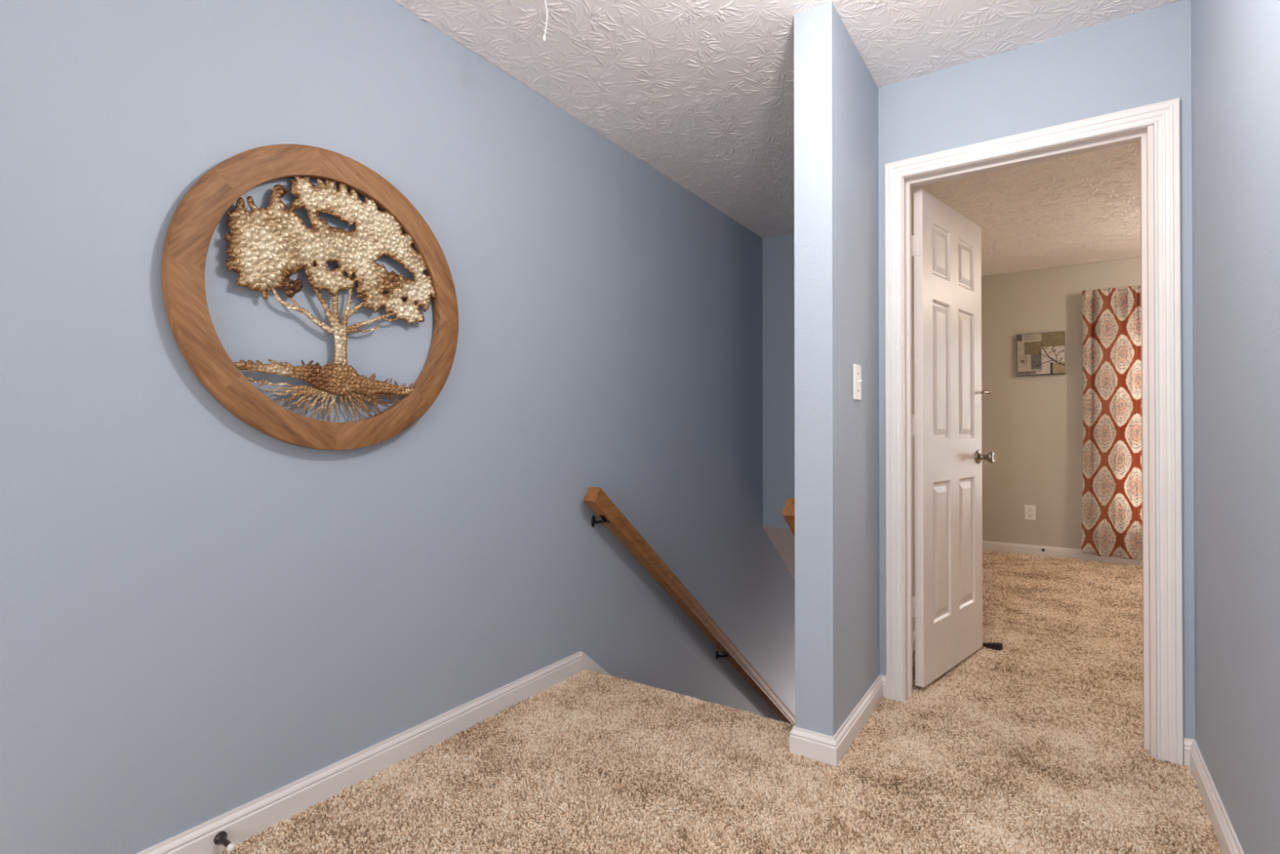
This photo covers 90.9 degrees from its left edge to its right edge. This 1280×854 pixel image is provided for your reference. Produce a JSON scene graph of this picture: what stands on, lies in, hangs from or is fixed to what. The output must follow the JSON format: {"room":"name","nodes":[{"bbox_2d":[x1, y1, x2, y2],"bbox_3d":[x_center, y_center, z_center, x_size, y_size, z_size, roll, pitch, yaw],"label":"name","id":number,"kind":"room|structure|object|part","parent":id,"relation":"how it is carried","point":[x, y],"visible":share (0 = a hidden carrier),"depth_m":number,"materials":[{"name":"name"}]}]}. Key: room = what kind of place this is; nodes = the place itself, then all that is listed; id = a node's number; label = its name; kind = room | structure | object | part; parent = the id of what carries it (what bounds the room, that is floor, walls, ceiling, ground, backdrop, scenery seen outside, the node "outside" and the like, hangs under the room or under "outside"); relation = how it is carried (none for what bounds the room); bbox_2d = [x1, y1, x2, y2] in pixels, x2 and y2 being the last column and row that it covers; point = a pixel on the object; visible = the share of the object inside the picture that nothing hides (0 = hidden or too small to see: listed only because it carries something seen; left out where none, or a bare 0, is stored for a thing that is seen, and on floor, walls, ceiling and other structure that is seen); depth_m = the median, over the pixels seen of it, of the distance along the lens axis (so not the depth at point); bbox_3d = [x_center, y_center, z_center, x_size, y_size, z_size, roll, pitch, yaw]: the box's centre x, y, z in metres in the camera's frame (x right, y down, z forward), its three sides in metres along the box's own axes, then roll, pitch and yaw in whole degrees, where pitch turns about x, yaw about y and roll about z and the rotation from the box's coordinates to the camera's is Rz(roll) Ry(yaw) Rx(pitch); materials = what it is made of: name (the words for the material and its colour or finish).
{"room":"stair landing","nodes":[
{"label":"stair landing","id":0,"kind":"room"},
{"bbox_2d":[0,0,795,853],"bbox_3d":[-0.219,1.158,2.955,0.120,5.032,9.320,0,0,34],"label":"wall","id":1,"kind":"structure","parent":0,"point":[205,613],"depth_m":1.81,"materials":[{"name":"blue paint"}]},
{"bbox_2d":[213,831,235,852],"bbox_3d":[-1.021,1.028,1.558,0.074,0.030,0.030,0,0,36],"label":"door stop","id":2,"kind":"object","parent":1,"relation":"attached to","point":[220,837],"visible":1,"depth_m":1.56,"materials":[{"name":"brown metal"}]},
{"bbox_3d":[-1.027,1.028,1.561,0.060,0.030,0.030,0,0,36],"label":"stem","id":3,"kind":"part","parent":2,"relation":"part of","materials":[{"name":"brown metal"}]},
{"bbox_2d":[160,143,458,449],"bbox_3d":[-0.874,-0.362,1.829,0.037,0.857,0.857,0,0,34],"label":"wall art","id":4,"kind":"object","parent":1,"relation":"attached to","point":[268,246],"visible":1,"depth_m":1.76,"materials":[{"name":"brown wood"}]},
{"bbox_3d":[-0.858,-0.521,1.844,0.022,0.381,0.644,0,0,33],"label":"tree crown","id":5,"kind":"part","parent":4,"relation":"part of","materials":[{"name":"gold metal"}]},
{"bbox_2d":[136,650,582,853],"bbox_3d":[-1.474,1.024,0.961,0.014,0.095,4.368,0,0,34],"label":"baseboard","id":6,"kind":"structure","parent":1,"relation":"attached to","point":[246,820],"depth_m":1.88,"materials":[{"name":"white paint"}]},
{"bbox_2d":[581,651,611,675],"bbox_3d":[0.584,2.439,4.027,0.013,2.883,3.032,0,0,34],"label":"trim","id":7,"kind":"structure","parent":1,"relation":"attached to","point":[587,662],"depth_m":2.82,"materials":[{"name":"white paint"}]},
{"bbox_2d":[583,486,795,724],"bbox_3d":[0.630,1.504,4.025,0.100,2.465,3.112,0,0,34],"label":"handrail","id":8,"kind":"object","parent":1,"relation":"attached to","point":[596,499],"visible":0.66,"depth_m":3.31,"materials":[{"name":"brown wood"}]},
{"bbox_2d":[230,560,1203,853],"bbox_3d":[1.585,1.192,1.417,4.590,0.240,8.770,0,0,34],"label":"floor","id":9,"kind":"structure","parent":0,"point":[1012,560],"depth_m":1.76,"materials":[{"name":"beige carpet"}]},
{"bbox_2d":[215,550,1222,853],"bbox_3d":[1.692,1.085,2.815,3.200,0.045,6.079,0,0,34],"label":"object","id":10,"kind":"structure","parent":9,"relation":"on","point":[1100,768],"depth_m":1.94,"materials":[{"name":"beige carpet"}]},
{"bbox_2d":[982,642,1002,650],"bbox_3d":[1.700,1.061,3.084,0.036,0.031,0.126,0,-1,-43],"label":"wedge","id":11,"kind":"object","parent":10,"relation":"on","point":[997,646],"visible":0.74,"depth_m":3.05,"materials":[{"name":"black rubber"}]},
{"bbox_2d":[762,232,795,579],"bbox_3d":[2.079,0.778,5.351,1.038,4.242,2.785,0,0,34],"label":"wall","id":12,"kind":"structure","parent":0,"point":[778,251],"depth_m":4.43,"materials":[{"name":"blue paint"}]},
{"bbox_2d":[393,0,1180,276],"bbox_3d":[1.535,-1.418,1.467,4.710,0.100,8.770,0,0,34],"label":"ceiling","id":13,"kind":"structure","parent":0,"point":[701,92],"depth_m":2.46,"materials":[{"name":"white paint"}]},
{"bbox_2d":[542,0,547,41],"bbox_3d":[-0.293,-1.280,1.949,0.020,0.170,0.012,0,0,34],"label":"pull cord","id":14,"kind":"object","parent":13,"relation":"hanging from","point":[544,36],"visible":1,"depth_m":1.95,"materials":[{"name":"fabric"}]},
{"bbox_3d":[-0.291,-1.284,1.948,0.015,0.161,0.004,0,0,34],"label":"cord","id":15,"kind":"part","parent":14,"relation":"part of","materials":[{"name":"fabric"}]},
{"bbox_2d":[794,1,937,736],"bbox_3d":[1.796,-0.132,3.889,0.125,2.440,4.440,0,0,34],"label":"wall partition","id":16,"kind":"structure","parent":0,"point":[837,286],"depth_m":2.07,"materials":[{"name":"blue paint"}]},
{"bbox_2d":[782,497,795,537],"bbox_3d":[1.411,1.498,3.503,0.098,2.465,3.112,0,0,34],"label":"handrail","id":17,"kind":"object","parent":16,"relation":"attached to","point":[788,512],"visible":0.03,"depth_m":2.25,"materials":[{"name":"brown wood"}]},
{"bbox_2d":[789,674,886,767],"bbox_3d":[0.734,1.032,2.282,0.168,0.095,0.630,0,0,34],"label":"baseboard","id":18,"kind":"structure","parent":16,"relation":"attached to","point":[814,745],"depth_m":2.06,"materials":[{"name":"white paint"}]},
{"bbox_2d":[853,364,862,399],"bbox_3d":[0.776,-0.159,2.235,0.020,0.125,0.082,0,0,34],"label":"light switch","id":19,"kind":"object","parent":16,"relation":"attached to","point":[857,380],"visible":1,"depth_m":2.23,"materials":[{"name":"white plastic"}]},
{"bbox_2d":[878,0,1195,759],"bbox_3d":[2.363,-0.146,1.650,3.307,2.440,0.120,0,0,34],"label":"wall","id":20,"kind":"structure","parent":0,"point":[1141,59],"depth_m":2.17,"materials":[{"name":"blue paint"}]},
{"bbox_2d":[884,97,1183,765],"bbox_3d":[1.383,0.018,2.305,0.894,2.123,0.156,0,0,34],"label":"door frame","id":21,"kind":"structure","parent":20,"relation":"attached to","point":[1164,115],"depth_m":2.09,"materials":[{"name":"white paint"}]},
{"bbox_2d":[911,189,995,687],"bbox_3d":[1.385,0.044,2.805,0.732,2.013,0.172,0,-1,-44],"label":"door","id":22,"kind":"structure","parent":21,"relation":"attached to","point":[946,245],"depth_m":2.73,"materials":[{"name":"paint"}]},
{"bbox_3d":[1.627,0.142,2.969,0.065,0.065,0.068,0,-1,-44],"label":"knob","id":23,"kind":"part","parent":22,"relation":"part of","materials":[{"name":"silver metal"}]},
{"bbox_2d":[981,257,1141,548],"bbox_3d":[4.424,-0.127,4.729,3.307,2.440,0.120,0,0,34],"label":"wall","id":24,"kind":"structure","parent":0,"point":[1033,425],"depth_m":5.36,"materials":[{"name":"beige paint"}]},
{"bbox_2d":[912,540,1142,653],"bbox_3d":[3.393,1.038,3.182,3.307,0.095,3.585,0,0,34],"label":"baseboard","id":25,"kind":"structure","parent":24,"relation":"attached to","point":[1069,553],"depth_m":5.28,"materials":[{"name":"white paint"}]},
{"bbox_2d":[1024,504,1035,519],"bbox_3d":[3.330,0.729,5.378,0.080,0.124,0.010,0,0,34],"label":"wall outlet","id":26,"kind":"object","parent":24,"relation":"attached to","point":[1029,510],"visible":1,"depth_m":5.38,"materials":[{"name":"white plastic"}]},
{"bbox_2d":[1017,331,1065,375],"bbox_3d":[3.388,-0.617,5.331,0.344,0.352,0.038,0,0,34],"label":"picture","id":27,"kind":"object","parent":24,"relation":"attached to","point":[1037,353],"visible":1,"depth_m":5.31},
{"bbox_3d":[4.241,-1.065,4.743,1.460,0.044,0.070,0,0,34],"label":"curtain rod","id":28,"kind":"object","parent":24,"relation":"attached to","visible":0},
{"bbox_2d":[1081,284,1142,559],"bbox_3d":[3.897,-0.041,4.882,0.794,2.134,0.095,0,0,35],"label":"curtain","id":29,"kind":"object","parent":28,"relation":"hanging from","point":[1112,516],"visible":0.55,"depth_m":4.99,"materials":[{"name":"fabric"}]},
{"bbox_2d":[1191,0,1279,853],"bbox_3d":[0.421,-0.158,-0.097,0.120,2.440,4.945,0,0,34],"label":"wall","id":30,"kind":"structure","parent":0,"point":[1235,44],"depth_m":1.47,"materials":[{"name":"blue paint"}]},
{"bbox_2d":[1183,737,1244,853],"bbox_3d":[0.393,1.017,-0.014,0.028,0.095,4.825,0,0,34],"label":"baseboard","id":31,"kind":"structure","parent":30,"relation":"attached to","point":[1228,840],"depth_m":1.71,"materials":[{"name":"white paint"}]}
]}

